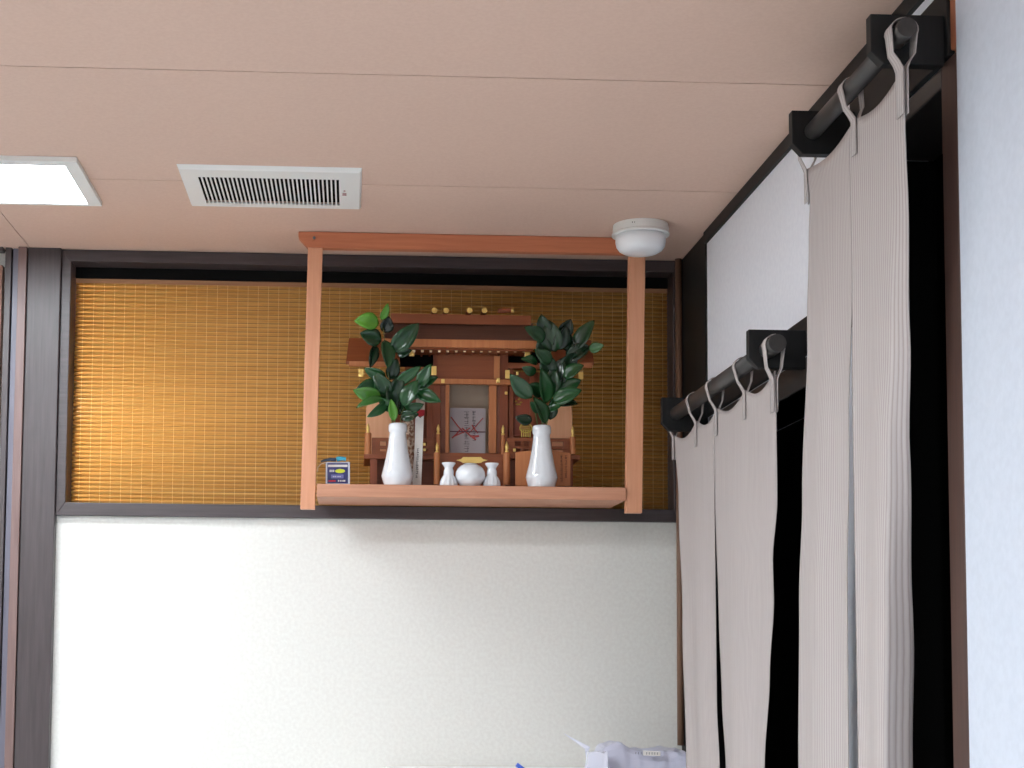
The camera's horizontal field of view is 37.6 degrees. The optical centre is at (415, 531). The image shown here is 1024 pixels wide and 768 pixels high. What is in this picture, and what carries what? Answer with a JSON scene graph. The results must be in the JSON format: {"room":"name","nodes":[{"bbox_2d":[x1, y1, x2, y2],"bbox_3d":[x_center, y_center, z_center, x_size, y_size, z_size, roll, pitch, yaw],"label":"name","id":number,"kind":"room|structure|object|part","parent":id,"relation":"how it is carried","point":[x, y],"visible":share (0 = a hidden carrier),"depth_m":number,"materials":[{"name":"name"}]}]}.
{"room":"japanese restaurant","nodes":[
{"label":"japanese restaurant","id":0,"kind":"room"},
{"bbox_2d":[0,252,681,767],"bbox_3d":[-1.265,0.564,3.468,3.976,2.458,0.100,1,-4,-2],"label":"wall","id":1,"kind":"structure","parent":0,"point":[179,642],"depth_m":3.49,"materials":[{"name":"paint"}]},
{"bbox_2d":[0,265,4,424],"bbox_3d":[-1.407,-0.349,3.485,0.874,0.560,0.025,1,-4,-2],"label":"trim","id":2,"kind":"structure","parent":1,"relation":"attached to","point":[2,268],"depth_m":3.51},
{"bbox_2d":[0,247,12,709],"bbox_3d":[-0.961,0.563,3.430,0.014,2.458,0.040,1,-4,-2],"label":"trim","id":3,"kind":"structure","parent":1,"relation":"attached to","point":[9,251],"depth_m":3.47,"materials":[{"name":"brown wood"}]},
{"bbox_2d":[0,248,18,767],"bbox_3d":[-0.945,0.564,3.435,0.014,2.458,0.032,1,-4,-2],"label":"trim","id":4,"kind":"structure","parent":1,"relation":"attached to","point":[15,251],"depth_m":3.46,"materials":[{"name":"grey wood"}]},
{"bbox_2d":[4,247,27,767],"bbox_3d":[-0.926,0.563,3.427,0.020,2.458,0.050,1,-4,-2],"label":"trim","id":5,"kind":"structure","parent":1,"relation":"attached to","point":[23,251],"depth_m":3.45,"materials":[{"name":"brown wood"}]},
{"bbox_2d":[14,247,61,767],"bbox_3d":[-0.877,0.564,3.432,0.077,2.458,0.045,1,-4,-2],"label":"pillar","id":6,"kind":"structure","parent":1,"relation":"attached to","point":[33,718],"depth_m":3.45,"materials":[{"name":"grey wood"}]},
{"bbox_2d":[56,249,675,522],"bbox_3d":[-0.106,-0.339,3.562,1.452,0.624,0.091,1,-4,-2],"label":"window frame","id":7,"kind":"structure","parent":1,"relation":"attached to","point":[71,259],"depth_m":3.52,"materials":[{"name":"brown wood"}]},
{"bbox_2d":[71,267,667,508],"bbox_3d":[-0.102,-0.340,3.577,1.416,0.563,0.012,1,-4,-2],"label":"bamboo blind","id":8,"kind":"object","parent":1,"relation":"attached to","point":[189,383],"visible":0.62,"depth_m":3.57,"materials":[{"name":"brown"}]},
{"bbox_3d":[-0.100,-0.608,3.596,1.416,0.026,0.012,1,-4,-2],"label":"head rail","id":9,"kind":"part","parent":8,"relation":"part of","materials":[{"name":"black"}]},
{"bbox_2d":[675,258,683,745],"bbox_3d":[0.618,-0.076,3.516,0.016,1.144,0.016,1,-4,-2],"label":"pole","id":10,"kind":"object","parent":1,"relation":"attached to","point":[678,262],"visible":0.82,"depth_m":3.50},
{"bbox_2d":[0,0,944,278],"bbox_3d":[-0.509,-0.842,1.344,5.276,0.110,8.000,1,-4,-2],"label":"ceiling","id":11,"kind":"structure","parent":0,"point":[559,118],"depth_m":2.56,"materials":[{"name":"brown"}]},
{"bbox_2d":[0,155,101,205],"bbox_3d":[-0.978,-0.698,2.967,0.660,0.010,0.291,1,-4,-2],"label":"recessed light","id":12,"kind":"object","parent":11,"relation":"in","point":[24,180],"visible":1,"depth_m":2.97,"materials":[{"name":"white plastic"}]},
{"bbox_2d":[0,165,86,202],"bbox_3d":[-0.978,-0.698,2.975,0.606,0.006,0.252,1,-4,-2],"label":"diffuser","id":13,"kind":"object","parent":12,"relation":"attached to","point":[18,183],"depth_m":2.99,"materials":[{"name":"white plastic"}]},
{"bbox_2d":[177,164,361,208],"bbox_3d":[-0.287,-0.689,3.013,0.355,0.009,0.266,1,-4,-2],"label":"ceiling vent","id":14,"kind":"object","parent":11,"relation":"in","point":[342,185],"visible":1,"depth_m":2.99,"materials":[{"name":"white plastic"}]},
{"bbox_2d":[298,232,644,513],"bbox_3d":[0.130,-0.349,3.425,0.796,0.620,0.199,1,-4,-2],"label":"shelf","id":15,"kind":"object","parent":11,"relation":"hanging from","point":[315,242],"visible":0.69,"depth_m":3.34,"materials":[{"name":"brown wood"}]},
{"bbox_3d":[-0.232,-0.341,3.327,0.042,0.584,0.022,1,-4,-2],"label":"post","id":16,"kind":"part","parent":15,"relation":"part of","materials":[{"name":"brown wood"}]},
{"bbox_2d":[317,456,349,483],"bbox_3d":[-0.183,-0.136,3.341,0.073,0.066,0.014,1,-4,-2],"label":"packet","id":17,"kind":"object","parent":15,"relation":"on","point":[337,472],"visible":0.94,"depth_m":3.33,"materials":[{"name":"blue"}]},
{"bbox_2d":[381,423,412,484],"bbox_3d":[-0.041,-0.172,3.348,0.072,0.141,0.072,1,-4,-2],"label":"flower vase","id":18,"kind":"object","parent":15,"relation":"on","point":[397,469],"visible":0.91,"depth_m":3.33,"materials":[{"name":"white ceramic"}]},
{"bbox_2d":[353,303,440,422],"bbox_3d":[-0.042,-0.358,3.349,0.196,0.306,0.052,1,-4,-2],"label":"leafy branch","id":19,"kind":"object","parent":18,"relation":"in","point":[395,397],"visible":1,"depth_m":3.35,"materials":[{"name":"green plant"}]},
{"bbox_2d":[403,419,413,484],"bbox_3d":[-0.017,-0.184,3.389,0.029,0.166,0.013,1,-4,-2],"label":"paper packet","id":20,"kind":"object","parent":15,"relation":"on","point":[410,425],"visible":0.36,"depth_m":3.39,"materials":[{"name":"paper"}]},
{"bbox_2d":[412,398,424,484],"bbox_3d":[0.006,-0.202,3.382,0.028,0.203,0.009,1,-4,-2],"label":"charm","id":21,"kind":"object","parent":15,"relation":"on","point":[419,422],"visible":0.94,"depth_m":3.38,"materials":[{"name":"white paper"}]},
{"bbox_2d":[440,462,457,484],"bbox_3d":[0.073,-0.128,3.339,0.040,0.054,0.040,1,-4,-2],"label":"jar","id":22,"kind":"object","parent":15,"relation":"on","point":[448,478],"visible":0.96,"depth_m":3.33,"materials":[{"name":"white ceramic"}]},
{"bbox_3d":[0.136,-0.646,3.365,0.796,0.036,0.022,1,-4,-2],"label":"rail","id":23,"kind":"part","parent":15,"relation":"part of","materials":[{"name":"brown wood"}]},
{"bbox_2d":[346,308,593,486],"bbox_3d":[0.122,-0.305,3.487,0.570,0.429,0.168,1,-4,-2],"label":"shrine","id":24,"kind":"object","parent":15,"relation":"on","point":[473,358],"visible":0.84,"depth_m":3.46,"materials":[{"name":"brown wood"}]},
{"bbox_3d":[-0.109,-0.201,3.410,0.016,0.049,0.016,1,-4,-2],"label":"railing post","id":25,"kind":"part","parent":24,"relation":"part of","materials":[{"name":"brown wood"}]},
{"bbox_3d":[-0.097,-0.135,3.412,0.016,0.062,0.012,1,-4,-2],"label":"leg","id":26,"kind":"part","parent":24,"relation":"part of","materials":[{"name":"brown wood"}]},
{"bbox_3d":[-0.030,-0.195,3.420,0.142,0.038,0.006,1,-4,-2],"label":"railing","id":27,"kind":"part","parent":24,"relation":"part of","materials":[{"name":"brown wood"}]},
{"bbox_3d":[-0.022,-0.136,3.436,0.135,0.062,0.010,1,-4,-2],"label":"panel","id":28,"kind":"part","parent":24,"relation":"part of","materials":[{"name":"brown wood"}]},
{"bbox_3d":[-0.009,-0.279,3.467,0.014,0.201,0.010,1,-4,-2],"label":"wing post","id":29,"kind":"part","parent":24,"relation":"part of","materials":[{"name":"brown wood"}]},
{"bbox_3d":[0.032,-0.279,3.469,0.014,0.201,0.010,1,-4,-2],"label":"wing post","id":30,"kind":"part","parent":24,"relation":"part of","materials":[{"name":"brown wood"}]},
{"bbox_3d":[0.048,-0.295,3.466,0.017,0.234,0.010,1,-4,-2],"label":"sanctum post","id":31,"kind":"part","parent":24,"relation":"part of","materials":[{"name":"brown wood"}]},
{"bbox_3d":[0.047,-0.144,3.396,0.014,0.073,0.014,1,-4,-2],"label":"railing post","id":32,"kind":"part","parent":24,"relation":"part of","materials":[{"name":"brown wood"}]},
{"bbox_3d":[0.051,-0.201,3.429,0.009,0.047,0.009,1,-4,-2],"label":"railing post","id":33,"kind":"part","parent":24,"relation":"part of","materials":[{"name":"brown wood"}]},
{"bbox_3d":[0.063,-0.262,3.465,0.014,0.160,0.006,1,-4,-2],"label":"door","id":34,"kind":"part","parent":24,"relation":"part of","materials":[{"name":"brown wood"}]},
{"bbox_3d":[0.118,-0.387,3.471,0.139,0.068,0.008,1,-4,-2],"label":"panel","id":35,"kind":"part","parent":24,"relation":"part of","materials":[{"name":"brown wood"}]},
{"bbox_2d":[450,408,485,452],"bbox_3d":[0.121,-0.233,3.505,0.083,0.115,0.007,1,-4,-2],"label":"charm","id":36,"kind":"object","parent":24,"relation":"hanging from","point":[467,425],"visible":0.99,"depth_m":3.50,"materials":[{"name":"grey paper"}]},
{"bbox_3d":[0.121,-0.234,3.502,0.083,0.002,0.001,1,-4,-2],"label":"cord","id":37,"kind":"part","parent":36,"relation":"part of","materials":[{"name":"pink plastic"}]},
{"bbox_3d":[0.123,-0.174,3.445,0.151,0.012,0.030,1,-4,-2],"label":"sill","id":38,"kind":"part","parent":24,"relation":"part of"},
{"bbox_3d":[0.128,-0.164,3.420,0.073,0.014,0.004,1,-4,-2],"label":"gilt plate","id":39,"kind":"part","parent":24,"relation":"part of","materials":[{"name":"gold metal"}]},
{"bbox_3d":[0.187,-0.380,3.469,0.014,0.054,0.006,1,-4,-2],"label":"sanctum post","id":40,"kind":"part","parent":24,"relation":"part of","materials":[{"name":"brown wood"}]},
{"bbox_3d":[0.190,-0.262,3.470,0.006,0.161,0.006,1,-4,-2],"label":"door","id":41,"kind":"part","parent":24,"relation":"part of","materials":[{"name":"brown wood"}]},
{"bbox_3d":[0.199,-0.200,3.435,0.009,0.045,0.009,1,-4,-2],"label":"railing post","id":42,"kind":"part","parent":24,"relation":"part of","materials":[{"name":"brown wood"}]},
{"bbox_3d":[0.203,-0.295,3.472,0.020,0.234,0.010,1,-4,-2],"label":"sanctum post","id":43,"kind":"part","parent":24,"relation":"part of","materials":[{"name":"brown wood"}]},
{"bbox_3d":[0.206,-0.143,3.403,0.016,0.074,0.016,1,-4,-2],"label":"railing post","id":44,"kind":"part","parent":24,"relation":"part of","materials":[{"name":"brown wood"}]},
{"bbox_3d":[0.220,-0.279,3.477,0.010,0.202,0.010,1,-4,-2],"label":"wing post","id":45,"kind":"part","parent":24,"relation":"part of","materials":[{"name":"brown wood"}]},
{"bbox_3d":[0.246,-0.268,3.486,0.037,0.091,0.004,1,-4,-2],"label":"crest panel","id":46,"kind":"part","parent":24,"relation":"part of","materials":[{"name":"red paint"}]},
{"bbox_3d":[0.269,-0.280,3.479,0.010,0.202,0.010,1,-4,-2],"label":"wing post","id":47,"kind":"part","parent":24,"relation":"part of","materials":[{"name":"brown wood"}]},
{"bbox_3d":[0.275,-0.136,3.449,0.138,0.062,0.010,1,-4,-2],"label":"panel","id":48,"kind":"part","parent":24,"relation":"part of","materials":[{"name":"brown wood"}]},
{"bbox_3d":[0.280,-0.196,3.433,0.145,0.038,0.006,1,-4,-2],"label":"railing","id":49,"kind":"part","parent":24,"relation":"part of","materials":[{"name":"brown wood"}]},
{"bbox_3d":[0.350,-0.135,3.431,0.016,0.062,0.012,1,-4,-2],"label":"leg","id":50,"kind":"part","parent":24,"relation":"part of","materials":[{"name":"brown wood"}]},
{"bbox_3d":[0.358,-0.197,3.430,0.013,0.040,0.013,0,-4,7],"label":"railing post","id":51,"kind":"part","parent":24,"relation":"part of","materials":[{"name":"brown wood"}]},
{"bbox_2d":[455,463,484,485],"bbox_3d":[0.121,-0.127,3.344,0.067,0.054,0.067,1,-4,-2],"label":"round pot","id":52,"kind":"object","parent":15,"relation":"on","point":[467,474],"visible":0.93,"depth_m":3.32,"materials":[{"name":"white ceramic"}]},
{"bbox_2d":[483,462,500,485],"bbox_3d":[0.169,-0.127,3.343,0.040,0.054,0.040,1,-4,-2],"label":"jar","id":53,"kind":"object","parent":15,"relation":"on","point":[491,479],"visible":0.98,"depth_m":3.33,"materials":[{"name":"white ceramic"}]},
{"bbox_2d":[526,425,557,486],"bbox_3d":[0.282,-0.168,3.362,0.072,0.141,0.072,1,-4,-2],"label":"flower vase","id":54,"kind":"object","parent":15,"relation":"on","point":[541,471],"visible":0.96,"depth_m":3.34,"materials":[{"name":"white ceramic"}]},
{"bbox_2d":[510,314,603,425],"bbox_3d":[0.313,-0.349,3.361,0.211,0.285,0.053,1,-4,-10],"label":"leafy branch","id":55,"kind":"object","parent":54,"relation":"in","point":[556,381],"visible":1,"depth_m":3.36,"materials":[{"name":"green plant"}]},
{"bbox_2d":[515,450,569,485],"bbox_3d":[0.287,-0.145,3.397,0.125,0.084,0.007,1,-4,-2],"label":"tablet","id":56,"kind":"object","parent":15,"relation":"on","point":[561,459],"visible":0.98,"depth_m":3.39,"materials":[{"name":"brown wood"}]},
{"bbox_3d":[0.490,-0.333,3.358,0.046,0.584,0.022,1,-4,-2],"label":"post","id":57,"kind":"part","parent":15,"relation":"part of","materials":[{"name":"brown wood"}]},
{"bbox_2d":[612,218,669,256],"bbox_3d":[0.489,-0.637,3.268,0.125,0.064,0.125,1,-4,-2],"label":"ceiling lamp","id":58,"kind":"object","parent":11,"relation":"attached to","point":[634,237],"visible":1,"depth_m":3.23,"materials":[{"name":"white plastic"}]},
{"bbox_2d":[765,279,953,767],"bbox_3d":[1.320,0.509,2.428,1.100,2.458,2.400,1,-4,-2],"label":"door frame","id":59,"kind":"structure","parent":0,"point":[781,747],"depth_m":3.54,"materials":[{"name":"black"}]},
{"bbox_2d":[707,0,1023,767],"bbox_3d":[0.807,0.352,0.329,0.105,2.458,5.838,1,-4,-2],"label":"wall","id":60,"kind":"structure","parent":0,"point":[989,33],"depth_m":1.85,"materials":[{"name":"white paint"}]},
{"bbox_2d":[660,397,705,431],"bbox_3d":[0.583,-0.255,3.270,0.098,0.073,0.018,1,-4,-2],"label":"rod bracket","id":61,"kind":"object","parent":60,"relation":"attached to","point":[685,424],"visible":0.69,"depth_m":3.26,"materials":[{"name":"black wood"}]},
{"bbox_2d":[682,236,707,751],"bbox_3d":[0.677,0.572,3.369,0.104,2.458,0.262,1,-4,-2],"label":"trim","id":62,"kind":"structure","parent":60,"relation":"attached to","point":[694,264],"depth_m":3.42,"materials":[{"name":"black wood"}]},
{"bbox_2d":[715,522,765,767],"bbox_3d":[0.686,0.792,3.163,0.102,1.989,0.020,1,-4,-2],"label":"trim","id":63,"kind":"structure","parent":60,"relation":"attached to","point":[719,689],"depth_m":3.19,"materials":[{"name":"black"}]},
{"bbox_2d":[706,316,806,417],"bbox_3d":[0.657,-0.317,2.821,0.010,0.063,0.980,1,-4,-2],"label":"trim","id":64,"kind":"structure","parent":60,"relation":"attached to","point":[733,392],"depth_m":2.96,"materials":[{"name":"black wood"}]},
{"bbox_2d":[709,357,806,429],"bbox_3d":[0.708,-0.254,2.838,0.106,0.050,0.840,1,-4,-2],"label":"trim","id":65,"kind":"structure","parent":60,"relation":"attached to","point":[790,382],"depth_m":2.71,"materials":[{"name":"brown wood"}]},
{"bbox_2d":[746,329,805,369],"bbox_3d":[0.613,-0.310,2.558,0.098,0.066,0.018,1,-4,-2],"label":"rod bracket","id":66,"kind":"object","parent":60,"relation":"attached to","point":[794,357],"visible":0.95,"depth_m":2.55,"materials":[{"name":"black wood"}]},
{"bbox_2d":[670,334,786,419],"bbox_3d":[0.582,-0.284,2.893,0.030,0.030,0.815,1,-4,-2],"label":"curtain rod","id":67,"kind":"object","parent":66,"relation":"attached to","point":[776,343],"visible":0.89,"depth_m":2.81,"materials":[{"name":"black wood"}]},
{"bbox_2d":[669,334,784,767],"bbox_3d":[0.578,0.255,2.864,0.036,1.116,0.822,1,-4,-2],"label":"door curtain","id":68,"kind":"object","parent":67,"relation":"hanging from","point":[726,466],"visible":0.96,"depth_m":2.77,"materials":[{"name":"fabric"}]},
{"bbox_3d":[0.565,0.299,3.048,0.017,1.054,0.391,1,-4,-3],"label":"fabric panel","id":69,"kind":"part","parent":68,"relation":"part of","materials":[{"name":"fabric"}]},
{"bbox_3d":[0.584,0.272,2.669,0.018,1.054,0.437,1,-4,-1],"label":"fabric panel","id":70,"kind":"part","parent":68,"relation":"part of","materials":[{"name":"fabric"}]},
{"bbox_2d":[703,0,924,243],"bbox_3d":[0.684,-0.725,2.309,0.008,0.026,2.038,1,-4,-2],"label":"trim","id":71,"kind":"structure","parent":60,"relation":"attached to","point":[907,7],"depth_m":2.75,"materials":[{"name":"black wood"}]},
{"bbox_2d":[789,110,853,157],"bbox_3d":[0.627,-0.615,2.318,0.098,0.068,0.018,1,-4,-2],"label":"rod bracket","id":72,"kind":"object","parent":60,"relation":"attached to","point":[821,147],"visible":0.67,"depth_m":2.31,"materials":[{"name":"black plastic"}]},
{"bbox_2d":[804,17,916,139],"bbox_3d":[0.618,-0.629,2.133,0.026,0.026,0.437,1,-4,-2],"label":"curtain rod","id":73,"kind":"object","parent":72,"relation":"attached to","point":[906,27],"visible":0.81,"depth_m":2.09,"materials":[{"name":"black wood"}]},
{"bbox_2d":[798,17,918,767],"bbox_3d":[0.622,0.058,2.131,0.060,1.404,0.518,1,-4,-2],"label":"door curtain","id":74,"kind":"object","parent":73,"relation":"hanging from","point":[857,196],"visible":0.97,"depth_m":2.07,"materials":[{"name":"fabric"}]},
{"bbox_3d":[0.606,0.098,2.237,0.010,1.338,0.300,1,-4,-2],"label":"fabric panel","id":75,"kind":"part","parent":74,"relation":"part of","materials":[{"name":"fabric"}]},
{"bbox_3d":[0.633,0.080,1.983,0.044,1.338,0.214,1,-4,-2],"label":"fabric panel","id":76,"kind":"part","parent":74,"relation":"part of","materials":[{"name":"fabric"}]},
{"bbox_2d":[850,0,954,117],"bbox_3d":[0.689,-0.653,2.147,0.010,0.093,0.385,1,-4,-2],"label":"trim","id":77,"kind":"structure","parent":60,"relation":"attached to","point":[880,85],"depth_m":2.08,"materials":[{"name":"black wood"}]},
{"bbox_2d":[866,14,943,69],"bbox_3d":[0.642,-0.643,1.969,0.098,0.066,0.018,1,-4,-2],"label":"rod bracket","id":78,"kind":"object","parent":60,"relation":"attached to","point":[929,55],"visible":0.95,"depth_m":1.96,"materials":[{"name":"black wood"}]},
{"bbox_2d":[905,69,942,160],"bbox_3d":[0.741,-0.589,2.132,0.106,0.028,0.299,1,-4,-2],"label":"trim","id":79,"kind":"structure","parent":60,"relation":"attached to","point":[923,122],"depth_m":2.12,"materials":[{"name":"brown wood"}]},
{"bbox_2d":[907,161,944,767],"bbox_3d":[0.729,0.575,2.207,0.102,2.284,0.020,1,-4,-2],"label":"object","id":80,"kind":"structure","parent":60,"relation":"attached to","point":[924,426],"depth_m":2.25,"materials":[{"name":"black"}]},
{"bbox_2d":[950,0,955,51],"bbox_3d":[0.749,-0.693,1.968,0.106,0.136,0.049,1,-4,-2],"label":"trim","id":81,"kind":"structure","parent":60,"relation":"attached to","point":[952,2],"depth_m":1.95,"materials":[{"name":"orange wood"}]},
{"bbox_2d":[941,52,969,767],"bbox_3d":[0.739,0.536,1.879,0.106,2.315,0.050,1,-4,-2],"label":"trim","id":82,"kind":"structure","parent":60,"relation":"attached to","point":[961,753],"depth_m":1.93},
{"bbox_3d":[-0.530,1.684,1.160,5.276,0.100,8.000,1,-4,-2],"label":"floor","id":83,"kind":"structure","parent":0,"visible":0},
{"bbox_2d":[385,766,584,767],"bbox_3d":[0.259,1.159,3.236,0.655,1.262,0.395,1,-4,-2],"label":"cabinet","id":84,"kind":"object","parent":83,"relation":"on","point":[386,766],"visible":0.71,"depth_m":3.45,"materials":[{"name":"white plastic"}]},
{"bbox_2d":[565,734,685,767],"bbox_3d":[0.459,0.486,3.296,0.285,0.091,0.200,1,-4,-2],"label":"plastic bag","id":85,"kind":"object","parent":84,"relation":"on","point":[609,754],"visible":0.98,"depth_m":3.25,"materials":[{"name":"thin white translucent plastic"}]}
]}

